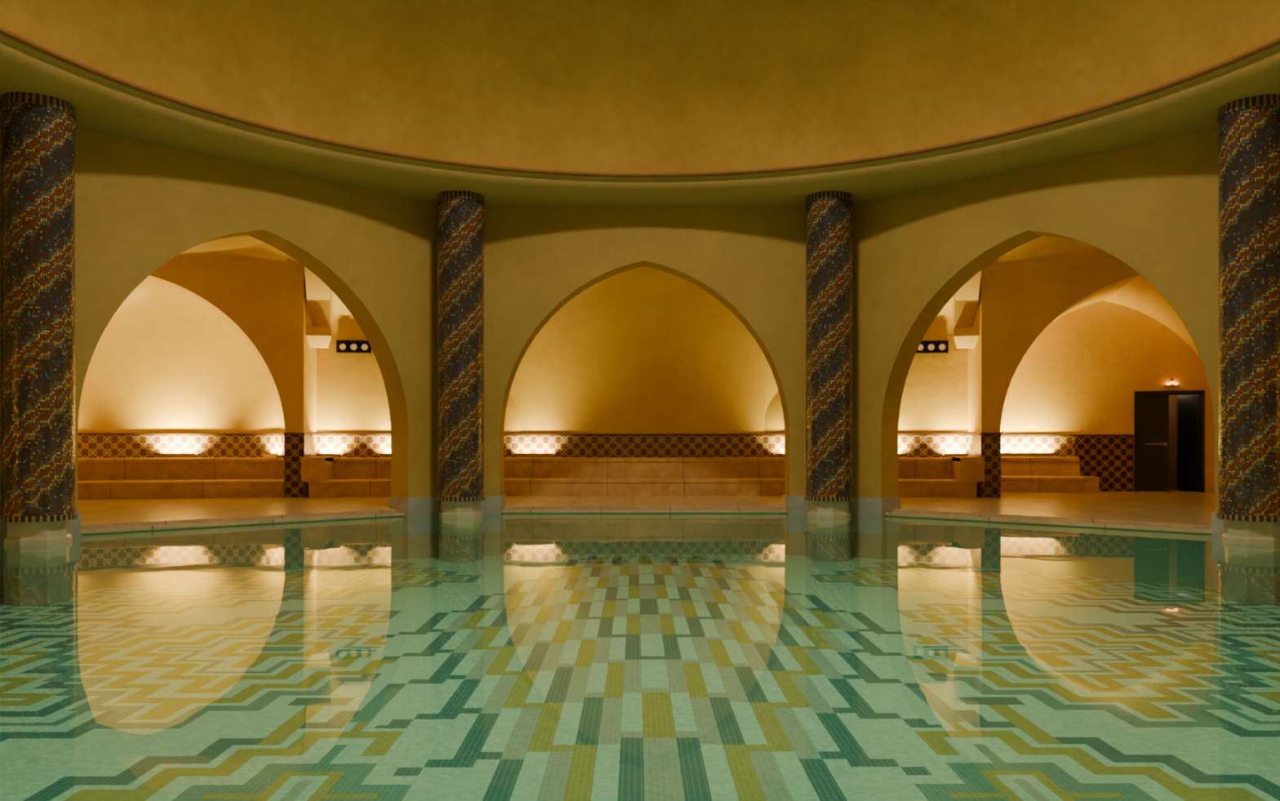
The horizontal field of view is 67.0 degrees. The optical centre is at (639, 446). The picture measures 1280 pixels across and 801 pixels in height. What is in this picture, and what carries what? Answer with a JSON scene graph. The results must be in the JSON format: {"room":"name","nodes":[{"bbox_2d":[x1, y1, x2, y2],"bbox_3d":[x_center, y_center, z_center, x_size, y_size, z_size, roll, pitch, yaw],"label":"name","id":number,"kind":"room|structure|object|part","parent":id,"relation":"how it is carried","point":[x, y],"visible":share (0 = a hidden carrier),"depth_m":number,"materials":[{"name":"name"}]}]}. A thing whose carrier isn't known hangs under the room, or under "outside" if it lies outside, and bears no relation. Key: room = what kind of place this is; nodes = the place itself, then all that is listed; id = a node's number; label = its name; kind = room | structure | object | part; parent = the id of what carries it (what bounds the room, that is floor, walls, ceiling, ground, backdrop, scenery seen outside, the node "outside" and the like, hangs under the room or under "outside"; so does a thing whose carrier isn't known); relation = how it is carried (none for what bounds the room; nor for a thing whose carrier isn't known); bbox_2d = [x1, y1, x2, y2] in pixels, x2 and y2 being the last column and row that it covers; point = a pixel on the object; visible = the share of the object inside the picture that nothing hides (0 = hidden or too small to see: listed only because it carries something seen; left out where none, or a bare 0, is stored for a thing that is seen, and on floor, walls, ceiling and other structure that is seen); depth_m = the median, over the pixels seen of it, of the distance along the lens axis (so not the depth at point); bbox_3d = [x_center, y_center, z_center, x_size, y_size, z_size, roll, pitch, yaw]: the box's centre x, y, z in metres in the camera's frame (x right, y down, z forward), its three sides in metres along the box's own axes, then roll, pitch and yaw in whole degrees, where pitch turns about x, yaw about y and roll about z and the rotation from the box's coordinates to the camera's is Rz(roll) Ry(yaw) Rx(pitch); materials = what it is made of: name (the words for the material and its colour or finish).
{"room":"spa","nodes":[
{"label":"spa","id":0,"kind":"room"},
{"bbox_2d":[77,275,284,433],"bbox_3d":[-9.263,-1.100,18.532,4.800,4.100,1.500,0,0,-15],"label":"wall","id":1,"kind":"structure","parent":0,"point":[168,360],"depth_m":19.04,"materials":[{"name":"paint"}]},
{"bbox_2d":[77,432,284,458],"bbox_3d":[-9.259,-0.020,18.515,4.770,0.500,1.486,0,0,-15],"label":"wainscot","id":2,"kind":"structure","parent":1,"relation":"attached to","point":[90,445],"depth_m":19.19,"materials":[{"name":"tile"}]},
{"bbox_2d":[149,262,303,432],"bbox_3d":[-9.185,-1.225,17.693,5.750,4.350,0.160,0,0,-15],"label":"wall","id":3,"kind":"structure","parent":0,"point":[266,303],"depth_m":18.21,"materials":[{"name":"paint"}]},
{"bbox_2d":[284,432,303,497],"bbox_3d":[-6.578,0.340,18.393,0.352,1.220,0.182,0,0,-15],"label":"panel","id":4,"kind":"object","parent":3,"relation":"attached to","point":[293,442],"visible":1,"depth_m":18.31,"materials":[{"name":"brown tile"}]},
{"bbox_2d":[167,235,303,267],"bbox_3d":[-7.806,-3.605,6.966,9.369,0.410,22.800,0,0,0],"label":"ceiling","id":5,"kind":"structure","parent":0,"point":[246,250],"depth_m":17.75,"materials":[{"name":"paint"}]},
{"bbox_2d":[329,288,364,333],"bbox_3d":[-4.409,-3.030,16.931,3.950,1.560,5.700,0,0,0],"label":"ceiling","id":6,"kind":"structure","parent":0,"point":[342,322],"depth_m":19.13,"materials":[{"name":"paint"}]},
{"bbox_2d":[0,111,1218,515],"bbox_3d":[0.105,-1.150,7.901,15.600,6.000,15.600,0,0,0],"label":"wall","id":7,"kind":"structure","parent":0,"point":[1153,206],"depth_m":14.20,"materials":[{"name":"paint"}]},
{"bbox_2d":[303,266,330,327],"bbox_3d":[-5.557,-3.075,16.526,0.420,1.750,5.110,0,0,-17],"label":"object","id":8,"kind":"structure","parent":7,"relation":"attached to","point":[317,293],"depth_m":18.47,"materials":[{"name":"paint"}]},
{"bbox_2d":[509,368,519,411],"bbox_3d":[-2.797,-2.225,17.748,0.260,3.450,4.148,0,0,6],"label":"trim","id":9,"kind":"structure","parent":7,"relation":"attached to","point":[514,391],"depth_m":19.73,"materials":[{"name":"paint"}]},
{"bbox_2d":[0,493,1224,598],"bbox_3d":[0.105,1.260,7.901,15.650,0.980,15.650,0,0,0],"label":"baseboard","id":10,"kind":"structure","parent":7,"relation":"attached to","point":[417,506],"depth_m":14.80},
{"bbox_2d":[0,34,1279,206],"bbox_3d":[0.105,-3.895,7.901,16.100,0.230,16.100,0,0,0],"label":"trim","id":11,"kind":"structure","parent":7,"relation":"attached to","point":[101,104],"depth_m":12.64,"materials":[{"name":"beige paint"}]},
{"bbox_2d":[0,26,1279,177],"bbox_3d":[0.106,-4.040,7.901,13.000,0.060,13.000,0,0,0],"label":"trim red line","id":12,"kind":"structure","parent":7,"relation":"attached to","point":[3,32],"depth_m":12.34,"materials":[{"name":"red paint"}]},
{"bbox_2d":[954,269,982,328],"bbox_3d":[5.693,-3.075,16.575,0.420,1.750,5.110,0,0,16],"label":"trim","id":13,"kind":"structure","parent":7,"relation":"attached to","point":[966,298],"depth_m":18.57,"materials":[{"name":"paint"}]},
{"bbox_2d":[0,560,1279,800],"bbox_3d":[0.106,1.700,7.903,15.145,0.001,15.145,0,0,0],"label":"floor","id":14,"kind":"structure","parent":0,"point":[562,680],"depth_m":6.85,"materials":[{"name":"green tile"}]},
{"bbox_2d":[3,520,72,606],"bbox_3d":[-6.623,1.250,10.653,0.610,0.900,0.610,0,0,-23],"label":"pedestal","id":15,"kind":"object","parent":14,"relation":"on","point":[29,533],"visible":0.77,"depth_m":10.41,"materials":[{"name":"white stone"}]},
{"bbox_2d":[0,512,76,522],"bbox_3d":[-6.623,0.770,10.653,0.730,0.060,0.730,0,0,0],"label":"base band","id":16,"kind":"object","parent":15,"relation":"on","point":[73,516],"visible":0.79,"depth_m":10.35,"materials":[{"name":"gold metal"}]},
{"bbox_2d":[0,102,75,516],"bbox_3d":[-6.623,-1.465,10.653,0.690,4.410,0.690,0,0,0],"label":"shaft","id":17,"kind":"object","parent":16,"relation":"on","point":[37,141],"visible":1,"depth_m":10.37,"materials":[{"name":"tile"}]},
{"bbox_2d":[0,92,76,121],"bbox_3d":[-6.623,-3.740,10.653,0.720,0.140,0.720,0,0,0],"label":"band","id":18,"kind":"object","parent":17,"relation":"on","point":[10,97],"visible":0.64,"depth_m":10.36,"materials":[{"name":"tile"}]},
{"bbox_2d":[439,500,482,518],"bbox_3d":[-2.706,1.250,14.605,0.610,0.900,0.610,0,0,22],"label":"pedestal","id":19,"kind":"object","parent":14,"relation":"on","point":[455,509],"visible":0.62,"depth_m":14.36,"materials":[{"name":"white stone"}]},
{"bbox_2d":[435,495,484,501],"bbox_3d":[-2.706,0.770,14.605,0.730,0.060,0.730,0,0,0],"label":"base band","id":20,"kind":"object","parent":19,"relation":"on","point":[437,498],"visible":0.8,"depth_m":14.29,"materials":[{"name":"gold metal"}]},
{"bbox_2d":[437,198,484,497],"bbox_3d":[-2.706,-1.465,14.605,0.690,4.410,0.690,0,0,0],"label":"shaft","id":21,"kind":"object","parent":20,"relation":"on","point":[460,221],"visible":1,"depth_m":14.31,"materials":[{"name":"tile"}]},
{"bbox_2d":[436,190,484,205],"bbox_3d":[-2.706,-3.740,14.605,0.720,0.140,0.720,0,0,0],"label":"band","id":22,"kind":"object","parent":21,"relation":"on","point":[453,193],"visible":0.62,"depth_m":14.30,"materials":[{"name":"tile"}]},
{"bbox_2d":[807,500,850,517],"bbox_3d":[2.858,1.250,14.629,0.610,0.900,0.610,0,0,22],"label":"pedestal","id":23,"kind":"object","parent":14,"relation":"on","point":[816,508],"visible":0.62,"depth_m":14.38,"materials":[{"name":"white stone"}]},
{"bbox_2d":[804,495,853,501],"bbox_3d":[2.858,0.770,14.629,0.730,0.060,0.730,0,0,0],"label":"base band","id":24,"kind":"object","parent":23,"relation":"on","point":[806,498],"visible":0.72,"depth_m":14.31,"materials":[{"name":"gold metal"}]},
{"bbox_2d":[805,198,852,497],"bbox_3d":[2.858,-1.465,14.629,0.690,4.410,0.690,0,0,0],"label":"shaft","id":25,"kind":"object","parent":24,"relation":"on","point":[828,221],"visible":1,"depth_m":14.33,"materials":[{"name":"tile"}]},
{"bbox_2d":[804,191,853,206],"bbox_3d":[2.858,-3.740,14.629,0.720,0.140,0.720,0,0,0],"label":"band","id":26,"kind":"object","parent":25,"relation":"on","point":[824,194],"visible":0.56,"depth_m":14.32,"materials":[{"name":"gold metal"}]},
{"bbox_2d":[1221,519,1279,604],"bbox_3d":[6.810,1.250,10.712,0.610,0.900,0.610,0,0,-23],"label":"pedestal","id":27,"kind":"object","parent":14,"relation":"on","point":[1235,531],"visible":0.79,"depth_m":10.47,"materials":[{"name":"white stone"}]},
{"bbox_2d":[1216,511,1279,521],"bbox_3d":[6.810,0.770,10.712,0.730,0.060,0.730,0,0,0],"label":"base band","id":28,"kind":"object","parent":27,"relation":"on","point":[1220,516],"visible":0.77,"depth_m":10.44,"materials":[{"name":"gold metal"}]},
{"bbox_2d":[1218,104,1279,515],"bbox_3d":[6.810,-1.465,10.712,0.690,4.410,0.690,0,0,0],"label":"shaft","id":29,"kind":"object","parent":28,"relation":"on","point":[1249,138],"visible":1,"depth_m":10.46,"materials":[{"name":"tile"}]},
{"bbox_2d":[1217,93,1279,123],"bbox_3d":[6.810,-3.740,10.712,0.720,0.140,0.720,0,0,0],"label":"band","id":30,"kind":"object","parent":29,"relation":"on","point":[1270,99],"visible":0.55,"depth_m":10.45,"materials":[{"name":"gold metal"}]},
{"bbox_2d":[0,0,1279,173],"bbox_3d":[0.105,-5.843,7.901,13.000,3.545,13.000,0,0,0],"label":"ceiling","id":31,"kind":"structure","parent":0,"point":[581,86],"depth_m":13.06,"materials":[{"name":"paint"}]},
{"bbox_2d":[303,267,981,497],"bbox_3d":[0.057,-1.500,19.100,12.900,4.900,1.400,0,0,0],"label":"wall","id":32,"kind":"structure","parent":0,"point":[344,393],"depth_m":19.25,"materials":[{"name":"paint"}]},
{"bbox_2d":[306,326,331,348],"bbox_3d":[-6.232,-2.120,18.772,0.460,0.360,0.420,0,0,-17],"label":"corbel","id":33,"kind":"object","parent":32,"relation":"attached to","point":[317,337],"visible":0.91,"depth_m":18.62,"materials":[{"name":"paint"}]},
{"bbox_2d":[336,340,371,353],"bbox_3d":[-5.672,-1.990,19.175,0.660,0.240,0.136,0,0,-10],"label":"spotlight fixture","id":34,"kind":"object","parent":32,"relation":"attached to","point":[342,346],"visible":0.99,"depth_m":19.13,"materials":[{"name":"black metal"}]},
{"bbox_2d":[304,432,981,457],"bbox_3d":[0.057,-0.020,19.100,12.900,0.500,1.400,0,0,0],"label":"wainscot","id":35,"kind":"structure","parent":32,"relation":"attached to","point":[348,445],"depth_m":19.78,"materials":[{"name":"tile"}]},
{"bbox_2d":[915,340,948,353],"bbox_3d":[5.784,-1.990,19.225,0.660,0.240,0.136,0,0,9],"label":"spotlight fixture","id":36,"kind":"object","parent":32,"relation":"attached to","point":[925,346],"visible":0.91,"depth_m":19.18,"materials":[{"name":"black metal"}]},
{"bbox_2d":[953,327,978,348],"bbox_3d":[6.348,-2.120,18.826,0.460,0.360,0.420,0,0,16],"label":"corbel","id":37,"kind":"object","parent":32,"relation":"attached to","point":[963,337],"visible":0.96,"depth_m":18.68,"materials":[{"name":"paint"}]},
{"bbox_2d":[517,266,768,422],"bbox_3d":[0.063,-2.155,17.750,6.462,3.310,4.100,0,0,0],"label":"alcove wall","id":38,"kind":"structure","parent":0,"point":[642,344],"depth_m":19.50,"materials":[{"name":"paint"}]},
{"bbox_2d":[77,488,1214,524],"bbox_3d":[0.106,0.950,7.901,48.000,0.001,48.000,0,0,0],"label":"floor","id":39,"kind":"structure","parent":0,"point":[1175,506],"depth_m":16.08,"materials":[{"name":"stone"}]},
{"bbox_2d":[77,457,284,499],"bbox_3d":[-9.240,0.580,18.445,4.740,0.740,1.500,0,0,-15],"label":"stone bench","id":40,"kind":"object","parent":39,"relation":"on","point":[159,477],"visible":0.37,"depth_m":18.14,"materials":[{"name":"stone"}]},
{"bbox_2d":[159,453,195,457],"bbox_3d":[-9.129,0.168,19.105,0.650,0.075,0.125,0,0,-15],"label":"uplight","id":41,"kind":"object","parent":40,"relation":"on","point":[160,455],"visible":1,"depth_m":19.05,"materials":[{"name":"gold metal"}]},
{"bbox_2d":[262,453,281,457],"bbox_3d":[-7.192,0.168,18.922,0.400,0.075,0.125,0,0,30],"label":"uplight","id":42,"kind":"object","parent":40,"relation":"on","point":[264,455],"visible":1,"depth_m":18.85,"materials":[{"name":"gold metal"}]},
{"bbox_2d":[300,456,984,497],"bbox_3d":[0.057,0.570,19.000,12.900,0.760,1.600,0,0,0],"label":"stone bench","id":43,"kind":"object","parent":39,"relation":"on","point":[326,476],"visible":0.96,"depth_m":18.88,"materials":[{"name":"stone"}]},
{"bbox_2d":[319,453,341,457],"bbox_3d":[-6.092,0.168,19.019,0.400,0.075,0.125,0,0,-10],"label":"uplight","id":44,"kind":"object","parent":43,"relation":"on","point":[320,455],"visible":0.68,"depth_m":18.96,"materials":[{"name":"gold metal"}]},
{"bbox_2d":[381,453,391,457],"bbox_3d":[-4.947,0.168,19.212,0.350,0.075,0.125,0,0,-10],"label":"uplight","id":45,"kind":"object","parent":43,"relation":"on","point":[382,455],"visible":0.61,"depth_m":19.14,"materials":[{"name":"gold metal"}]},
{"bbox_2d":[515,453,553,457],"bbox_3d":[-2.146,0.168,19.638,0.750,0.075,0.125,0,0,0],"label":"uplight","id":46,"kind":"object","parent":43,"relation":"on","point":[517,455],"visible":1,"depth_m":19.58,"materials":[{"name":"gold metal"}]},
{"bbox_2d":[776,453,784,457],"bbox_3d":[3.005,0.168,19.611,0.450,0.075,0.125,0,0,0],"label":"uplight","id":47,"kind":"object","parent":43,"relation":"on","point":[779,455],"visible":0.36,"depth_m":19.55,"materials":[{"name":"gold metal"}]},
{"bbox_2d":[943,453,965,457],"bbox_3d":[6.206,0.168,19.072,0.400,0.075,0.125,0,0,9],"label":"uplight","id":48,"kind":"object","parent":43,"relation":"on","point":[945,455],"visible":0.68,"depth_m":19.01,"materials":[{"name":"gold metal"}]},
{"bbox_2d":[1000,456,1099,493],"bbox_3d":[8.561,0.580,20.681,2.140,0.740,1.000,0,0,15],"label":"stone bench","id":49,"kind":"object","parent":39,"relation":"on","point":[1018,473],"visible":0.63,"depth_m":20.42,"materials":[{"name":"stone"}]},
{"bbox_2d":[1000,453,1054,456],"bbox_3d":[8.330,0.168,21.101,1.300,0.075,0.125,0,0,15],"label":"uplight","id":50,"kind":"object","parent":49,"relation":"on","point":[1002,454],"visible":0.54,"depth_m":21.01,"materials":[{"name":"gold metal"}]},
{"bbox_2d":[80,512,1211,588],"bbox_3d":[0.105,1.355,7.901,14.840,0.690,14.840,0,0,0],"label":"wall","id":51,"kind":"structure","parent":0,"point":[86,583],"depth_m":12.37,"materials":[{"name":"green tile"}]},
{"bbox_2d":[0,513,1279,583],"bbox_3d":[0.106,1.050,7.901,14.840,0.001,14.840,0,0,0],"label":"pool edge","id":52,"kind":"object","parent":51,"relation":"in","point":[503,537],"visible":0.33,"depth_m":10.20,"materials":[{"name":"green tile"}]},
{"bbox_2d":[80,506,1211,533],"bbox_3d":[0.106,0.993,7.901,15.240,0.085,15.240,0,0,0],"label":"pool coping","id":53,"kind":"object","parent":51,"relation":"on","point":[109,527],"depth_m":13.56},
{"bbox_2d":[764,362,777,411],"bbox_3d":[2.922,-2.225,17.773,0.260,3.450,4.148,0,0,-7],"label":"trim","id":54,"kind":"structure","parent":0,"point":[771,388],"depth_m":19.73,"materials":[{"name":"paint"}]},
{"bbox_2d":[925,293,955,333],"bbox_3d":[4.541,-3.030,16.970,3.950,1.560,5.700,0,0,0],"label":"ceiling","id":55,"kind":"structure","parent":0,"point":[944,322],"depth_m":19.19,"materials":[{"name":"paint"}]},
{"bbox_2d":[983,235,1123,268],"bbox_3d":[8.025,-3.605,7.035,9.369,0.410,22.800,0,0,0],"label":"ceiling","id":56,"kind":"structure","parent":0,"point":[1043,251],"depth_m":17.80,"materials":[{"name":"paint"}]},
{"bbox_2d":[981,262,1144,497],"bbox_3d":[9.310,-1.225,17.774,5.750,4.350,0.160,0,0,15],"label":"wall","id":57,"kind":"structure","parent":0,"point":[1018,304],"depth_m":18.27,"materials":[{"name":"paint"}]},
{"bbox_2d":[982,432,1001,497],"bbox_3d":[6.697,0.340,18.451,0.352,1.220,0.182,0,0,15],"label":"panel","id":58,"kind":"object","parent":57,"relation":"attached to","point":[991,442],"visible":1,"depth_m":18.37,"materials":[{"name":"brown tile"}]},
{"bbox_2d":[1000,300,1214,492],"bbox_3d":[9.964,-1.100,20.828,4.800,4.100,0.001,0,0,15],"label":"wall","id":59,"kind":"structure","parent":0,"point":[1082,374],"depth_m":20.85,"materials":[{"name":"paint"}]},
{"bbox_2d":[1000,434,1075,456],"bbox_3d":[8.151,-0.020,19.734,1.850,0.500,3.040,0,0,15],"label":"wainscot","id":60,"kind":"structure","parent":59,"relation":"attached to","point":[1062,445],"depth_m":21.14,"materials":[{"name":"tile"}]},
{"bbox_2d":[1075,434,1133,491],"bbox_3d":[9.991,0.340,20.810,1.160,1.220,0.022,0,0,15],"label":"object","id":61,"kind":"structure","parent":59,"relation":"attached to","point":[1108,457],"depth_m":20.79,"materials":[{"name":"brown tile"}]},
{"bbox_2d":[1137,394,1168,491],"bbox_3d":[10.914,-0.085,20.565,0.610,2.050,0.125,0,0,15],"label":"door leaf","id":62,"kind":"structure","parent":59,"relation":"in","point":[1153,410],"depth_m":20.58,"materials":[{"name":"black wood"}]},
{"bbox_3d":[10.957,-0.065,20.534,0.431,0.070,0.062,0,0,11],"label":"handle","id":63,"kind":"part","parent":62,"relation":"part of","materials":[{"name":"gold metal"}]},
{"bbox_2d":[1133,390,1204,492],"bbox_3d":[11.222,-0.120,20.538,1.340,2.140,0.160,0,0,15],"label":"frame","id":64,"kind":"object","parent":59,"relation":"attached to","point":[1202,393],"visible":1,"depth_m":20.41,"materials":[{"name":"black wood"}]},
{"bbox_2d":[1164,379,1178,386],"bbox_3d":[11.248,-1.350,20.442,0.260,0.160,0.088,0,0,15],"label":"lamp","id":65,"kind":"object","parent":59,"relation":"attached to","point":[1171,384],"visible":1,"depth_m":20.43,"materials":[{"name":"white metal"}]},
{"bbox_2d":[1177,394,1199,491],"bbox_3d":[11.745,-0.085,20.689,0.040,2.050,0.610,0,0,-13],"label":"open door leaf","id":66,"kind":"structure","parent":59,"relation":"in","point":[1188,406],"depth_m":20.67,"materials":[{"name":"black wood"}]},
{"bbox_2d":[1051,276,1200,358],"bbox_3d":[9.577,-1.100,19.358,4.800,4.100,3.040,0,0,15],"label":"vault","id":67,"kind":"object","parent":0,"point":[1137,293],"visible":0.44,"depth_m":19.67,"materials":[{"name":"paint"}]},
{"bbox_2d":[1168,394,1193,489],"bbox_3d":[11.936,-0.300,21.679,2.340,2.500,0.050,0,0,15],"label":"wall","id":68,"kind":"structure","parent":0,"point":[1172,398],"depth_m":21.65,"materials":[{"name":"beige paint"}]}
]}

